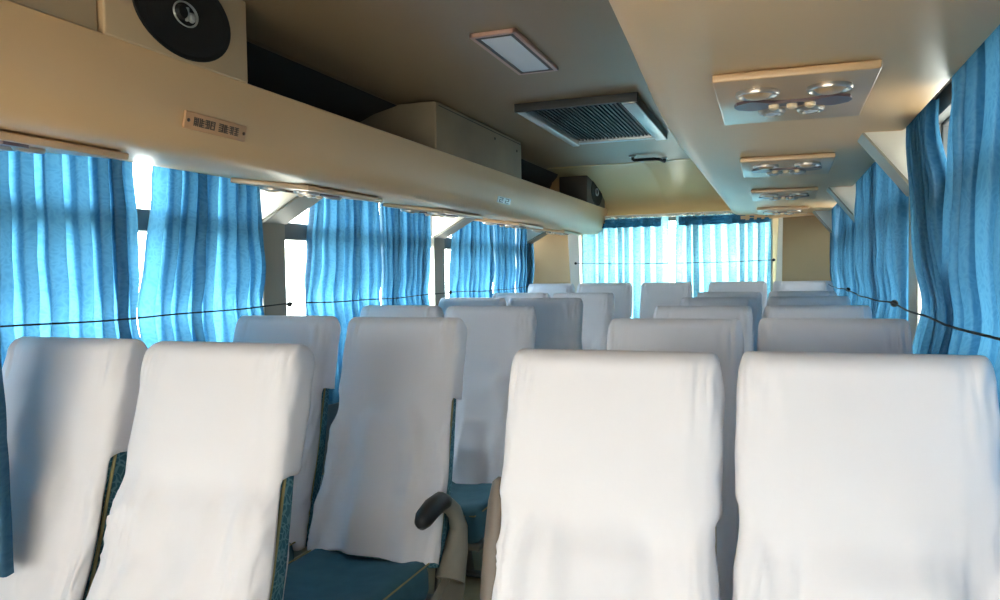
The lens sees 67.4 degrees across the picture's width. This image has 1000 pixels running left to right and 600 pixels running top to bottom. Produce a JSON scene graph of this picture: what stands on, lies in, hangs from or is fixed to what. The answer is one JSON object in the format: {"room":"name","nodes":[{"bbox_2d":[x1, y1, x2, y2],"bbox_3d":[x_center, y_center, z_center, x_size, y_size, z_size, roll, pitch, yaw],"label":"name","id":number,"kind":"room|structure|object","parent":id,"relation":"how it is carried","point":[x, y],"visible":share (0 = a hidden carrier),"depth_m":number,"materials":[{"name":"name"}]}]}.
{"room":"vehicle interior","nodes":[
{"label":"vehicle interior","id":0,"kind":"room"},
{"bbox_2d":[293,402,338,557],"bbox_3d":[-1.279,0.175,3.212,0.110,2.260,8.920,0,2,20],"label":"wall","id":1,"kind":"structure","parent":0,"point":[332,408],"depth_m":4.02,"materials":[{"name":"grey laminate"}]},
{"bbox_2d":[137,208,149,232],"bbox_3d":[-1.441,-0.071,2.704,0.080,0.955,1.715,0,2,20],"label":"window","id":2,"kind":"structure","parent":1,"relation":"in","point":[143,214],"depth_m":2.84,"materials":[{"name":"grey"}]},
{"bbox_2d":[260,190,323,314],"bbox_3d":[-0.976,0.092,3.513,0.430,1.355,0.179,0,2,20],"label":"trim","id":3,"kind":"structure","parent":1,"relation":"attached to","point":[279,209],"depth_m":3.50,"materials":[{"name":"brown"}]},
{"bbox_2d":[285,223,306,241],"bbox_3d":[-0.803,-0.144,4.429,0.080,0.955,1.725,0,2,20],"label":"window","id":4,"kind":"structure","parent":1,"relation":"in","point":[293,231],"depth_m":3.74,"materials":[{"name":"grey"}]},
{"bbox_2d":[428,216,474,305],"bbox_3d":[-0.336,0.019,5.242,0.430,1.355,0.179,0,2,20],"label":"window","id":5,"kind":"structure","parent":1,"relation":"attached to","point":[443,227],"depth_m":5.20,"materials":[{"name":"brown"}]},
{"bbox_2d":[431,216,515,252],"bbox_3d":[-0.154,-0.218,6.184,0.080,0.955,1.780,0,2,20],"label":"window","id":6,"kind":"structure","parent":1,"relation":"in","point":[447,242],"depth_m":5.45,"materials":[{"name":"grey"}]},
{"bbox_2d":[515,228,546,292],"bbox_3d":[0.323,-0.056,7.023,0.430,1.355,0.179,0,2,20],"label":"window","id":7,"kind":"structure","parent":1,"relation":"attached to","point":[532,236],"depth_m":6.93,"materials":[{"name":"brown"}]},
{"bbox_2d":[294,548,482,599],"bbox_3d":[0.090,1.339,2.797,2.960,0.080,9.000,0,2,20],"label":"floor","id":8,"kind":"structure","parent":0,"point":[472,585],"depth_m":3.41,"materials":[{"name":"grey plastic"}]},
{"bbox_2d":[0,336,147,599],"bbox_3d":[-1.302,0.731,1.805,0.502,1.228,0.832,0,2,20],"label":"seat","id":9,"kind":"object","parent":8,"relation":"on","point":[71,402],"visible":0.9,"depth_m":1.96,"materials":[{"name":"fabric"}]},
{"bbox_2d":[86,341,314,599],"bbox_3d":[-0.774,0.732,1.588,0.573,1.228,0.831,0,2,20],"label":"seat","id":10,"kind":"object","parent":8,"relation":"on","point":[201,508],"visible":1,"depth_m":1.77,"materials":[{"name":"fabric"}]},
{"bbox_2d":[233,315,340,564],"bbox_3d":[-0.967,0.688,2.721,0.496,1.228,0.829,0,2,20],"label":"seat","id":11,"kind":"object","parent":8,"relation":"on","point":[320,334],"visible":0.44,"depth_m":2.88,"materials":[{"name":"fabric"}]},
{"bbox_2d":[288,542,293,564],"bbox_3d":[-1.021,0.936,2.571,0.444,0.155,0.485,0,2,20],"label":"cushion","id":12,"kind":"object","parent":11,"relation":"on","point":[291,544],"depth_m":2.69,"materials":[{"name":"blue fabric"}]},
{"bbox_2d":[283,317,467,599],"bbox_3d":[-0.443,0.690,2.505,0.570,1.228,0.829,0,2,21],"label":"seat","id":13,"kind":"object","parent":8,"relation":"on","point":[384,505],"visible":0.99,"depth_m":2.63,"materials":[{"name":"white fabric"}]},
{"bbox_2d":[283,549,428,599],"bbox_3d":[-0.523,0.938,2.366,0.457,0.155,0.485,0,2,21],"label":"cushion","id":14,"kind":"object","parent":13,"relation":"on","point":[318,574],"depth_m":2.41,"materials":[{"name":"blue fabric"}]},
{"bbox_2d":[321,305,443,484],"bbox_3d":[-0.630,0.654,3.636,0.497,1.228,0.828,0,2,20],"label":"seat","id":15,"kind":"object","parent":8,"relation":"on","point":[369,310],"visible":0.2,"depth_m":3.87,"materials":[{"name":"fabric"}]},
{"bbox_2d":[438,298,506,316],"bbox_3d":[-0.292,0.612,4.550,0.505,1.228,0.828,0,2,20],"label":"seat","id":16,"kind":"object","parent":8,"relation":"on","point":[444,303],"visible":0.13,"depth_m":4.80,"materials":[{"name":"fabric"}]},
{"bbox_2d":[427,306,536,599],"bbox_3d":[-0.137,0.655,3.432,0.572,1.228,0.829,0,2,20],"label":"seat","id":17,"kind":"object","parent":8,"relation":"on","point":[495,334],"visible":0.41,"depth_m":3.56,"materials":[{"name":"white fabric"}]},
{"bbox_2d":[446,481,491,543],"bbox_3d":[-0.214,0.903,3.291,0.457,0.155,0.485,0,2,20],"label":"cushion","id":18,"kind":"object","parent":17,"relation":"on","point":[472,496],"depth_m":3.11,"materials":[{"name":"blue fabric"}]},
{"bbox_2d":[492,293,549,305],"bbox_3d":[0.043,0.571,5.468,0.505,1.228,0.835,0,2,21],"label":"seat","id":19,"kind":"object","parent":8,"relation":"on","point":[507,296],"visible":0.11,"depth_m":5.71,"materials":[{"name":"fabric"}]},
{"bbox_2d":[508,298,582,348],"bbox_3d":[0.195,0.613,4.350,0.576,1.228,0.836,0,2,20],"label":"seat","id":20,"kind":"object","parent":8,"relation":"on","point":[559,320],"visible":0.25,"depth_m":4.54,"materials":[{"name":"white fabric"}]},
{"bbox_2d":[552,293,614,349],"bbox_3d":[0.526,0.572,5.267,0.579,1.228,0.836,0,2,21],"label":"seat","id":21,"kind":"object","parent":8,"relation":"on","point":[598,308],"visible":0.28,"depth_m":5.44,"materials":[{"name":"white fabric"}]},
{"bbox_2d":[480,348,724,599],"bbox_3d":[0.110,0.729,1.262,0.503,1.226,0.824,0,2,21],"label":"seat","id":22,"kind":"object","parent":8,"relation":"on","point":[609,487],"visible":1,"depth_m":1.45,"materials":[{"name":"fabric"}]},
{"bbox_2d":[607,318,743,599],"bbox_3d":[0.442,0.687,2.179,0.527,1.228,0.835,0,2,20],"label":"seat","id":23,"kind":"object","parent":8,"relation":"on","point":[724,338],"visible":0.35,"depth_m":2.35,"materials":[{"name":"fabric"}]},
{"bbox_2d":[653,306,753,351],"bbox_3d":[0.778,0.652,3.094,0.524,1.228,0.833,0,2,21],"label":"seat","id":24,"kind":"object","parent":8,"relation":"on","point":[744,314],"visible":0.19,"depth_m":3.31,"materials":[{"name":"white fabric"}]},
{"bbox_2d":[680,297,759,350],"bbox_3d":[1.119,0.610,4.006,0.517,1.228,0.829,0,2,20],"label":"seat","id":25,"kind":"object","parent":8,"relation":"on","point":[752,302],"visible":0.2,"depth_m":4.22,"materials":[{"name":"white fabric"}]},
{"bbox_2d":[697,292,761,321],"bbox_3d":[1.458,0.570,4.921,0.519,1.228,0.826,0,2,20],"label":"seat","id":26,"kind":"object","parent":8,"relation":"on","point":[757,295],"visible":0.14,"depth_m":5.14,"materials":[{"name":"white fabric"}]},
{"bbox_2d":[768,291,836,296],"bbox_3d":[1.933,0.565,4.766,0.471,1.228,0.828,0,2,20],"label":"seat","id":27,"kind":"object","parent":8,"relation":"on","point":[772,293],"visible":0.12,"depth_m":5.02,"materials":[{"name":"fabric"}]},
{"bbox_2d":[766,296,850,305],"bbox_3d":[1.592,0.606,3.854,0.469,1.228,0.829,0,2,21],"label":"seat","id":28,"kind":"object","parent":8,"relation":"on","point":[779,300],"visible":0.07,"depth_m":4.10,"materials":[{"name":"fabric"}]},
{"bbox_2d":[763,305,871,318],"bbox_3d":[1.252,0.648,2.940,0.482,1.228,0.834,0,2,20],"label":"seat","id":29,"kind":"object","parent":8,"relation":"on","point":[770,311],"visible":0.14,"depth_m":3.19,"materials":[{"name":"fabric"}]},
{"bbox_2d":[757,318,912,353],"bbox_3d":[0.910,0.683,2.027,0.479,1.228,0.835,0,2,21],"label":"seat","id":30,"kind":"object","parent":8,"relation":"on","point":[840,335],"visible":0.21,"depth_m":2.26,"materials":[{"name":"fabric"}]},
{"bbox_2d":[732,351,999,599],"bbox_3d":[0.566,0.725,1.113,0.478,1.228,0.828,0,2,20],"label":"seat","id":31,"kind":"object","parent":8,"relation":"on","point":[859,476],"visible":1,"depth_m":1.32,"materials":[{"name":"fabric"}]},
{"bbox_3d":[1.374,1.118,6.267,2.740,0.070,1.370,0,2,20],"label":"trim","id":32,"kind":"structure","parent":8,"relation":"on","visible":0},
{"bbox_2d":[527,283,574,297],"bbox_3d":[0.347,0.479,6.424,0.462,1.228,0.829,0,2,20],"label":"seat","id":33,"kind":"object","parent":32,"relation":"on","point":[550,289],"visible":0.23,"depth_m":6.66,"materials":[{"name":"fabric"}]},
{"bbox_2d":[577,283,632,318],"bbox_3d":[0.802,0.478,6.256,0.534,1.228,0.830,0,2,20],"label":"seat","id":34,"kind":"object","parent":32,"relation":"on","point":[622,292],"visible":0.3,"depth_m":6.44,"materials":[{"name":"fabric"}]},
{"bbox_2d":[640,282,691,317],"bbox_3d":[1.301,0.476,6.071,0.472,1.228,0.835,0,2,20],"label":"seat","id":35,"kind":"object","parent":32,"relation":"on","point":[654,294],"visible":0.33,"depth_m":6.30,"materials":[{"name":"fabric"}]},
{"bbox_2d":[708,281,766,318],"bbox_3d":[1.842,0.475,5.870,0.505,1.228,0.828,0,2,20],"label":"seat","id":36,"kind":"object","parent":32,"relation":"on","point":[746,286],"visible":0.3,"depth_m":6.10,"materials":[{"name":"fabric"}]},
{"bbox_2d":[772,281,833,290],"bbox_3d":[2.305,0.474,5.698,0.488,1.228,0.828,0,2,20],"label":"seat","id":37,"kind":"object","parent":32,"relation":"on","point":[777,285],"visible":0.12,"depth_m":5.94,"materials":[{"name":"fabric"}]},
{"bbox_2d":[243,0,688,168],"bbox_3d":[-0.179,-0.803,2.087,2.920,0.340,7.650,0,2,20],"label":"ceiling","id":38,"kind":"structure","parent":0,"point":[396,52],"depth_m":2.80,"materials":[{"name":"brown plastic"}]},
{"bbox_2d":[0,0,606,233],"bbox_3d":[-0.873,-0.682,3.005,0.760,0.485,8.780,0,2,20],"label":"luggage rack","id":39,"kind":"object","parent":38,"relation":"attached to","point":[63,80],"visible":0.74,"depth_m":2.31,"materials":[{"name":"plastic"}]},
{"bbox_2d":[0,330,13,577],"bbox_3d":[-1.300,0.122,1.804,0.243,1.076,0.070,-1,2,6],"label":"curtain","id":40,"kind":"object","parent":39,"relation":"hanging from","point":[6,532],"visible":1,"depth_m":1.79,"materials":[{"name":"blue fabric"}]},
{"bbox_2d":[9,0,96,30],"bbox_3d":[-1.647,-0.673,0.340,0.338,0.255,3.148,0,2,20],"label":"locker","id":41,"kind":"object","parent":39,"relation":"on","point":[80,12],"visible":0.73,"depth_m":1.69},
{"bbox_2d":[0,130,128,159],"bbox_3d":[-1.283,-0.402,1.845,0.377,0.076,0.560,0,2,20],"label":"vent panel","id":42,"kind":"object","parent":39,"relation":"attached to","point":[9,141],"visible":1,"depth_m":1.88,"materials":[{"name":"beige plastic"}]},
{"bbox_2d":[0,146,15,150],"bbox_3d":[-1.298,-0.400,1.952,0.071,0.024,0.079,0,2,20],"label":"reading lamp","id":43,"kind":"object","parent":42,"relation":"attached to","point":[2,148],"depth_m":1.94,"materials":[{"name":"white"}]},
{"bbox_2d":[11,146,45,153],"bbox_3d":[-1.205,-0.386,1.918,0.071,0.024,0.079,0,2,20],"label":"reading lamp","id":44,"kind":"object","parent":42,"relation":"attached to","point":[36,150],"depth_m":1.90,"materials":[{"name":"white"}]},
{"bbox_2d":[0,151,140,366],"bbox_3d":[-1.594,0.060,1.962,0.120,1.119,1.759,0,2,20],"label":"curtain","id":45,"kind":"object","parent":39,"relation":"hanging from","point":[69,248],"visible":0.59,"depth_m":2.48,"materials":[{"name":"blue fabric"}]},
{"bbox_2d":[0,286,527,327],"bbox_3d":[-0.707,-0.012,4.279,0.026,0.026,6.130,0,2,20],"label":"rope","id":46,"kind":"object","parent":45,"relation":"attached to","point":[289,304],"visible":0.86,"depth_m":3.00,"materials":[{"name":"black rubber"}]},
{"bbox_2d":[96,0,247,83],"bbox_3d":[-0.944,-0.755,2.033,0.262,0.243,0.510,0,2,20],"label":"speaker box","id":47,"kind":"object","parent":39,"relation":"on","point":[210,35],"visible":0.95,"depth_m":2.00,"materials":[{"name":"beige plastic"}]},
{"bbox_2d":[137,166,265,347],"bbox_3d":[-1.186,0.013,3.067,0.110,1.119,0.780,0,2,20],"label":"curtain","id":48,"kind":"object","parent":39,"relation":"hanging from","point":[204,243],"visible":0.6,"depth_m":3.01,"materials":[{"name":"blue fabric"}]},
{"bbox_2d":[182,110,246,141],"bbox_3d":[-0.809,-0.493,2.137,0.017,0.047,0.250,0,2,20],"label":"label plate","id":49,"kind":"object","parent":39,"relation":"attached to","point":[191,120],"visible":1,"depth_m":2.12,"materials":[{"name":"beige metal"}]},
{"bbox_2d":[230,178,382,201],"bbox_3d":[-0.797,-0.457,3.157,0.377,0.076,0.560,0,2,20],"label":"vent panel","id":50,"kind":"object","parent":39,"relation":"attached to","point":[301,190],"visible":1,"depth_m":2.97,"materials":[{"name":"beige plastic"}]},
{"bbox_2d":[259,186,284,192],"bbox_3d":[-0.926,-0.450,3.050,0.105,0.028,0.101,0,2,20],"label":"air vent","id":51,"kind":"object","parent":50,"relation":"attached to","point":[269,189],"depth_m":3.01,"materials":[{"name":"silver metal"}]},
{"bbox_2d":[293,190,319,195],"bbox_3d":[-0.772,-0.428,2.994,0.105,0.028,0.101,0,2,20],"label":"air vent","id":52,"kind":"object","parent":50,"relation":"attached to","point":[305,193],"depth_m":2.96,"materials":[{"name":"silver metal"}]},
{"bbox_2d":[304,197,381,403],"bbox_3d":[-0.826,-0.028,4.041,0.102,1.119,0.770,0,2,20],"label":"curtain","id":53,"kind":"object","parent":39,"relation":"hanging from","point":[344,259],"visible":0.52,"depth_m":3.97,"materials":[{"name":"blue fabric"}]},
{"bbox_2d":[379,203,430,304],"bbox_3d":[-0.573,-0.057,4.729,0.103,1.119,0.660,0,2,20],"label":"curtain","id":54,"kind":"object","parent":39,"relation":"hanging from","point":[405,238],"visible":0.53,"depth_m":4.65,"materials":[{"name":"blue fabric"}]},
{"bbox_2d":[383,203,482,218],"bbox_3d":[-0.374,-0.505,4.300,0.377,0.076,0.560,0,2,20],"label":"vent panel","id":55,"kind":"object","parent":39,"relation":"attached to","point":[434,212],"visible":1,"depth_m":4.10,"materials":[{"name":"beige plastic"}]},
{"bbox_2d":[401,209,418,212],"bbox_3d":[-0.503,-0.498,4.194,0.105,0.028,0.101,0,2,20],"label":"air vent","id":56,"kind":"object","parent":55,"relation":"attached to","point":[405,210],"depth_m":4.15,"materials":[{"name":"silver metal"}]},
{"bbox_2d":[427,212,445,215],"bbox_3d":[-0.349,-0.476,4.137,0.105,0.028,0.101,0,2,20],"label":"air vent","id":57,"kind":"object","parent":55,"relation":"attached to","point":[432,213],"depth_m":4.10,"materials":[{"name":"silver metal"}]},
{"bbox_2d":[360,101,520,178],"bbox_3d":[-0.395,-0.790,4.216,0.677,0.337,1.250,0,2,20],"label":"equipment box","id":58,"kind":"object","parent":39,"relation":"in","point":[433,124],"visible":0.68,"depth_m":3.67,"materials":[{"name":"grey"}]},
{"bbox_2d":[449,221,494,297],"bbox_3d":[-0.195,-0.099,5.735,0.103,1.119,0.829,0,2,20],"label":"curtain","id":59,"kind":"object","parent":39,"relation":"hanging from","point":[471,265],"visible":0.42,"depth_m":5.69,"materials":[{"name":"blue fabric"}]},
{"bbox_2d":[497,196,510,204],"bbox_3d":[0.024,-0.584,4.406,0.014,0.035,0.220,0,2,20],"label":"number plate","id":60,"kind":"object","parent":39,"relation":"attached to","point":[500,199],"visible":1,"depth_m":4.40,"materials":[{"name":"grey"}]},
{"bbox_2d":[493,225,515,293],"bbox_3d":[0.054,-0.128,6.425,0.098,1.119,0.533,0,2,20],"label":"curtain","id":61,"kind":"object","parent":39,"relation":"hanging from","point":[503,238],"visible":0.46,"depth_m":6.38,"materials":[{"name":"blue fabric"}]},
{"bbox_2d":[474,219,543,228],"bbox_3d":[0.056,-0.554,5.462,0.377,0.076,0.560,0,2,20],"label":"vent panel","id":62,"kind":"object","parent":39,"relation":"attached to","point":[506,224],"visible":0.99,"depth_m":5.26,"materials":[{"name":"beige plastic"}]},
{"bbox_2d":[504,224,518,227],"bbox_3d":[0.081,-0.525,5.299,0.105,0.028,0.101,0,2,20],"label":"air vent","id":63,"kind":"object","parent":62,"relation":"attached to","point":[513,226],"depth_m":5.26,"materials":[{"name":"silver metal"}]},
{"bbox_2d":[515,228,534,292],"bbox_3d":[0.243,-0.149,6.924,0.097,1.119,0.460,0,2,20],"label":"curtain","id":64,"kind":"object","parent":39,"relation":"hanging from","point":[525,264],"visible":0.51,"depth_m":6.84,"materials":[{"name":"blue fabric"}]},
{"bbox_2d":[523,228,581,235],"bbox_3d":[0.462,-0.600,6.559,0.377,0.076,0.560,0,2,20],"label":"vent panel","id":65,"kind":"object","parent":39,"relation":"attached to","point":[548,231],"visible":0.97,"depth_m":6.36,"materials":[{"name":"beige plastic"}]},
{"bbox_2d":[559,175,604,207],"bbox_3d":[0.738,-0.945,6.581,0.260,0.246,0.680,0,2,20],"label":"speaker box","id":66,"kind":"object","parent":39,"relation":"on","point":[583,188],"visible":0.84,"depth_m":6.28,"materials":[{"name":"grey"}]},
{"bbox_2d":[469,28,557,74],"bbox_3d":[0.064,-0.915,2.787,0.168,0.015,0.528,0,2,20],"label":"recessed light","id":67,"kind":"object","parent":38,"relation":"in","point":[510,47],"visible":1,"depth_m":2.73,"materials":[{"name":"beige"}]},
{"bbox_2d":[482,36,548,71],"bbox_3d":[0.064,-0.915,2.787,0.114,0.015,0.461,0,2,20],"label":"diffuser","id":68,"kind":"object","parent":67,"relation":"attached to","point":[511,50],"depth_m":2.76,"materials":[{"name":"white"}]},
{"bbox_2d":[514,92,667,146],"bbox_3d":[0.537,-0.954,4.051,0.600,0.047,1.080,0,2,20],"label":"air vent","id":69,"kind":"object","parent":38,"relation":"attached to","point":[620,117],"visible":1,"depth_m":3.92,"materials":[{"name":"grey"}]},
{"bbox_2d":[533,103,650,140],"bbox_3d":[0.533,-0.965,4.068,0.480,0.022,0.970,0,2,20],"label":"grille","id":70,"kind":"object","parent":69,"relation":"attached to","point":[607,122],"depth_m":4.06,"materials":[{"name":"grey"}]},
{"bbox_2d":[629,156,667,162],"bbox_3d":[1.089,-1.012,5.377,0.327,0.041,0.143,-2,2,-21],"label":"grab rail","id":71,"kind":"object","parent":38,"relation":"attached to","point":[663,159],"visible":1,"depth_m":5.34,"materials":[{"name":"plastic"}]},
{"bbox_2d":[609,0,999,219],"bbox_3d":[0.909,-0.725,2.344,0.822,0.410,8.780,0,2,20],"label":"luggage rack","id":72,"kind":"object","parent":38,"relation":"attached to","point":[677,46],"visible":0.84,"depth_m":1.67,"materials":[{"name":"plastic"}]},
{"bbox_2d":[757,206,808,214],"bbox_3d":[2.212,-0.690,5.875,0.380,0.041,0.560,0,2,20],"label":"vent panel","id":73,"kind":"object","parent":72,"relation":"attached to","point":[788,210],"visible":1,"depth_m":5.71,"materials":[{"name":"beige plastic"}]},
{"bbox_2d":[751,187,817,200],"bbox_3d":[1.740,-0.636,4.601,0.380,0.041,0.560,0,2,20],"label":"vent panel","id":74,"kind":"object","parent":72,"relation":"attached to","point":[809,192],"visible":1,"depth_m":4.43,"materials":[{"name":"beige plastic"}]},
{"bbox_2d":[760,194,777,197],"bbox_3d":[1.612,-0.624,4.494,0.106,0.020,0.101,0,2,20],"label":"air vent","id":75,"kind":"object","parent":74,"relation":"attached to","point":[761,195],"depth_m":4.47,"materials":[{"name":"silver metal"}]},
{"bbox_2d":[789,193,807,196],"bbox_3d":[1.768,-0.623,4.436,0.106,0.020,0.101,0,2,20],"label":"air vent","id":76,"kind":"object","parent":74,"relation":"attached to","point":[791,194],"depth_m":4.41,"materials":[{"name":"silver metal"}]},
{"bbox_2d":[740,153,835,177],"bbox_3d":[1.269,-0.582,3.326,0.380,0.041,0.560,0,2,20],"label":"vent panel","id":77,"kind":"object","parent":72,"relation":"attached to","point":[820,163],"visible":1,"depth_m":3.17,"materials":[{"name":"beige plastic"}]},
{"bbox_2d":[753,164,778,169],"bbox_3d":[1.141,-0.573,3.219,0.105,0.015,0.100,0,2,26],"label":"air vent","id":78,"kind":"object","parent":77,"relation":"attached to","point":[755,166],"depth_m":3.19,"materials":[{"name":"silver metal"}]},
{"bbox_2d":[766,171,782,175],"bbox_3d":[1.255,-0.581,3.433,0.072,0.017,0.079,0,2,14],"label":"reading lamp","id":79,"kind":"object","parent":77,"relation":"attached to","point":[780,172],"depth_m":3.42,"materials":[{"name":"white"}]},
{"bbox_2d":[789,170,805,173],"bbox_3d":[1.349,-0.580,3.398,0.072,0.017,0.079,0,2,14],"label":"reading lamp","id":80,"kind":"object","parent":77,"relation":"attached to","point":[804,171],"depth_m":3.38,"materials":[{"name":"white"}]},
{"bbox_2d":[794,162,820,167],"bbox_3d":[1.296,-0.572,3.162,0.105,0.015,0.100,0,2,15],"label":"air vent","id":81,"kind":"object","parent":77,"relation":"attached to","point":[797,164],"depth_m":3.14,"materials":[{"name":"silver metal"}]},
{"bbox_2d":[712,59,881,124],"bbox_3d":[0.773,-0.526,1.986,0.380,0.041,0.560,0,2,20],"label":"vent panel","id":82,"kind":"object","parent":72,"relation":"attached to","point":[839,89],"visible":1,"depth_m":1.86,"materials":[{"name":"beige plastic"},{"name":"smoked purple plastic"},{"name":"satin chrome"}]},
{"bbox_2d":[735,87,779,100],"bbox_3d":[0.645,-0.516,1.879,0.105,0.015,0.100,0,2,26],"label":"air vent","id":83,"kind":"object","parent":82,"relation":"attached to","point":[741,93],"depth_m":1.85,"materials":[{"name":"silver metal"}]},
{"bbox_2d":[759,107,785,116],"bbox_3d":[0.759,-0.524,2.093,0.072,0.017,0.079,0,2,14],"label":"reading lamp","id":84,"kind":"object","parent":82,"relation":"attached to","point":[764,112],"depth_m":2.08,"materials":[{"name":"white"}]},
{"bbox_2d":[797,105,824,113],"bbox_3d":[0.853,-0.524,2.058,0.072,0.017,0.079,0,2,26],"label":"reading lamp","id":85,"kind":"object","parent":82,"relation":"attached to","point":[801,109],"depth_m":2.04,"materials":[{"name":"white"}]},
{"bbox_2d":[806,81,853,94],"bbox_3d":[0.800,-0.515,1.822,0.105,0.015,0.100,0,2,26],"label":"air vent","id":86,"kind":"object","parent":82,"relation":"attached to","point":[812,87],"depth_m":1.80,"materials":[{"name":"silver metal"}]},
{"bbox_2d":[830,203,839,295],"bbox_3d":[2.639,-0.175,5.933,0.098,1.164,0.652,0,2,20],"label":"curtain","id":87,"kind":"object","parent":72,"relation":"hanging from","point":[834,236],"visible":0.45,"depth_m":5.72,"materials":[{"name":"blue fabric"}]},
{"bbox_2d":[837,207,856,304],"bbox_3d":[2.279,-0.134,4.958,0.098,1.164,1.108,0,2,20],"label":"curtain","id":88,"kind":"object","parent":72,"relation":"hanging from","point":[845,265],"visible":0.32,"depth_m":4.73,"materials":[{"name":"blue fabric"}]},
{"bbox_2d":[853,162,908,320],"bbox_3d":[1.741,-0.072,3.499,0.102,1.164,1.664,0,2,20],"label":"curtain","id":89,"kind":"object","parent":72,"relation":"hanging from","point":[881,209],"visible":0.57,"depth_m":3.13,"materials":[{"name":"blue fabric"}]},
{"bbox_2d":[906,99,947,354],"bbox_3d":[1.270,-0.019,2.228,0.094,1.164,0.658,0,2,20],"label":"curtain","id":90,"kind":"object","parent":72,"relation":"hanging from","point":[926,159],"visible":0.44,"depth_m":2.21,"materials":[{"name":"blue fabric"}]},
{"bbox_2d":[941,25,999,410],"bbox_3d":[0.860,0.028,1.120,0.098,1.164,1.847,0,2,20],"label":"curtain","id":91,"kind":"object","parent":72,"relation":"hanging from","point":[970,265],"visible":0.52,"depth_m":1.69,"materials":[{"name":"blue fabric"}]},
{"bbox_2d":[828,284,999,340],"bbox_3d":[1.668,-0.019,3.400,0.028,0.026,6.130,0,2,20],"label":"rope","id":92,"kind":"object","parent":91,"relation":"attached to","point":[894,303],"visible":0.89,"depth_m":2.00,"materials":[{"name":"black rubber"}]},
{"bbox_2d":[546,158,731,215],"bbox_3d":[1.349,-0.920,6.216,2.900,0.346,1.260,0,2,20],"label":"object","id":93,"kind":"structure","parent":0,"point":[675,185],"depth_m":6.47,"materials":[{"name":"plastic"}]},
{"bbox_2d":[581,213,778,281],"bbox_3d":[1.612,-0.026,6.920,2.960,2.300,0.110,0,2,20],"label":"wall","id":94,"kind":"structure","parent":0,"point":[775,220],"depth_m":6.55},
{"bbox_2d":[533,234,570,283],"bbox_3d":[0.514,-0.103,7.199,0.500,1.230,0.057,-1,2,9],"label":"trim","id":95,"kind":"structure","parent":94,"relation":"attached to","point":[551,252],"depth_m":7.20,"materials":[{"name":"plastic"}]},
{"bbox_2d":[568,234,582,292],"bbox_3d":[0.721,-0.114,7.134,0.130,1.250,0.100,0,2,20],"label":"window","id":96,"kind":"structure","parent":94,"relation":"attached to","point":[574,241],"depth_m":7.08,"materials":[{"name":"white"}]},
{"bbox_2d":[582,216,668,317],"bbox_3d":[1.145,-0.179,6.902,0.801,1.151,0.110,0,2,20],"label":"curtain","id":97,"kind":"object","parent":94,"relation":"hanging from","point":[623,246],"visible":0.48,"depth_m":6.88,"materials":[{"name":"fabric"}]},
{"bbox_2d":[574,258,774,264],"bbox_3d":[1.525,-0.342,6.715,1.766,0.032,0.037,0,2,20],"label":"rope","id":98,"kind":"object","parent":97,"relation":"attached to","point":[773,259],"visible":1,"depth_m":6.75,"materials":[{"name":"black fabric"}]},
{"bbox_2d":[602,217,660,228],"bbox_3d":[1.176,-0.699,6.829,0.581,0.085,0.043,0,2,20],"label":"valance","id":99,"kind":"object","parent":94,"relation":"hanging from","point":[633,222],"visible":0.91,"depth_m":6.82,"materials":[{"name":"blue fabric"}]},
{"bbox_2d":[604,211,733,218],"bbox_3d":[1.577,-0.760,6.718,1.442,0.036,0.116,0,2,20],"label":"trim","id":100,"kind":"structure","parent":94,"relation":"attached to","point":[710,212],"depth_m":6.69,"materials":[{"name":"white"}]},
{"bbox_2d":[669,217,772,291],"bbox_3d":[1.605,-0.280,6.901,1.700,0.970,0.030,0,2,20],"label":"window","id":101,"kind":"structure","parent":94,"relation":"in","point":[670,218],"depth_m":6.59,"materials":[{"name":"grey"}]},
{"bbox_2d":[675,213,770,298],"bbox_3d":[1.955,-0.181,6.598,0.814,1.151,0.107,0,2,20],"label":"curtain","id":102,"kind":"object","parent":94,"relation":"hanging from","point":[722,244],"visible":0.53,"depth_m":6.62,"materials":[{"name":"fabric"}]},
{"bbox_2d":[678,214,769,225],"bbox_3d":[1.948,-0.702,6.543,0.768,0.085,0.046,0,2,20],"label":"valance","id":103,"kind":"object","parent":94,"relation":"hanging from","point":[732,218],"visible":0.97,"depth_m":6.57,"materials":[{"name":"blue fabric"}]},
{"bbox_2d":[776,218,782,280],"bbox_3d":[2.409,-0.119,6.509,0.090,1.250,0.100,0,2,20],"label":"trim","id":104,"kind":"structure","parent":94,"relation":"attached to","point":[780,230],"depth_m":6.45,"materials":[{"name":"white"}]},
{"bbox_2d":[782,215,830,280],"bbox_3d":[2.637,-0.109,6.413,0.480,1.230,0.057,0,2,32],"label":"trim","id":105,"kind":"structure","parent":94,"relation":"attached to","point":[806,242],"depth_m":6.42,"materials":[{"name":"plastic"}]},
{"bbox_2d":[934,81,951,126],"bbox_3d":[1.394,0.167,2.223,0.110,2.260,8.920,0,2,20],"label":"wall","id":106,"kind":"structure","parent":0,"point":[945,97],"depth_m":2.31,"materials":[{"name":"plastic"}]},
{"bbox_2d":[813,209,831,232],"bbox_3d":[2.721,-0.075,6.135,0.295,1.380,0.179,0,2,20],"label":"trim","id":107,"kind":"structure","parent":106,"relation":"attached to","point":[825,217],"depth_m":6.05,"materials":[{"name":"white"}]},
{"bbox_2d":[827,183,855,221],"bbox_3d":[2.062,0.000,4.354,0.295,1.380,0.179,0,2,20],"label":"trim","id":108,"kind":"structure","parent":106,"relation":"attached to","point":[844,196],"depth_m":4.28,"materials":[{"name":"white"}]},
{"bbox_2d":[858,126,940,344],"bbox_3d":[1.423,0.072,2.625,0.295,1.380,0.179,0,2,20],"label":"trim","id":109,"kind":"structure","parent":106,"relation":"attached to","point":[887,149],"depth_m":2.56,"materials":[{"name":"white"}]},
{"bbox_2d":[941,117,949,157],"bbox_3d":[1.185,-0.079,1.732,0.080,0.955,1.715,0,2,20],"label":"window","id":110,"kind":"structure","parent":106,"relation":"in","point":[945,125],"depth_m":2.49,"materials":[{"name":"grey"}]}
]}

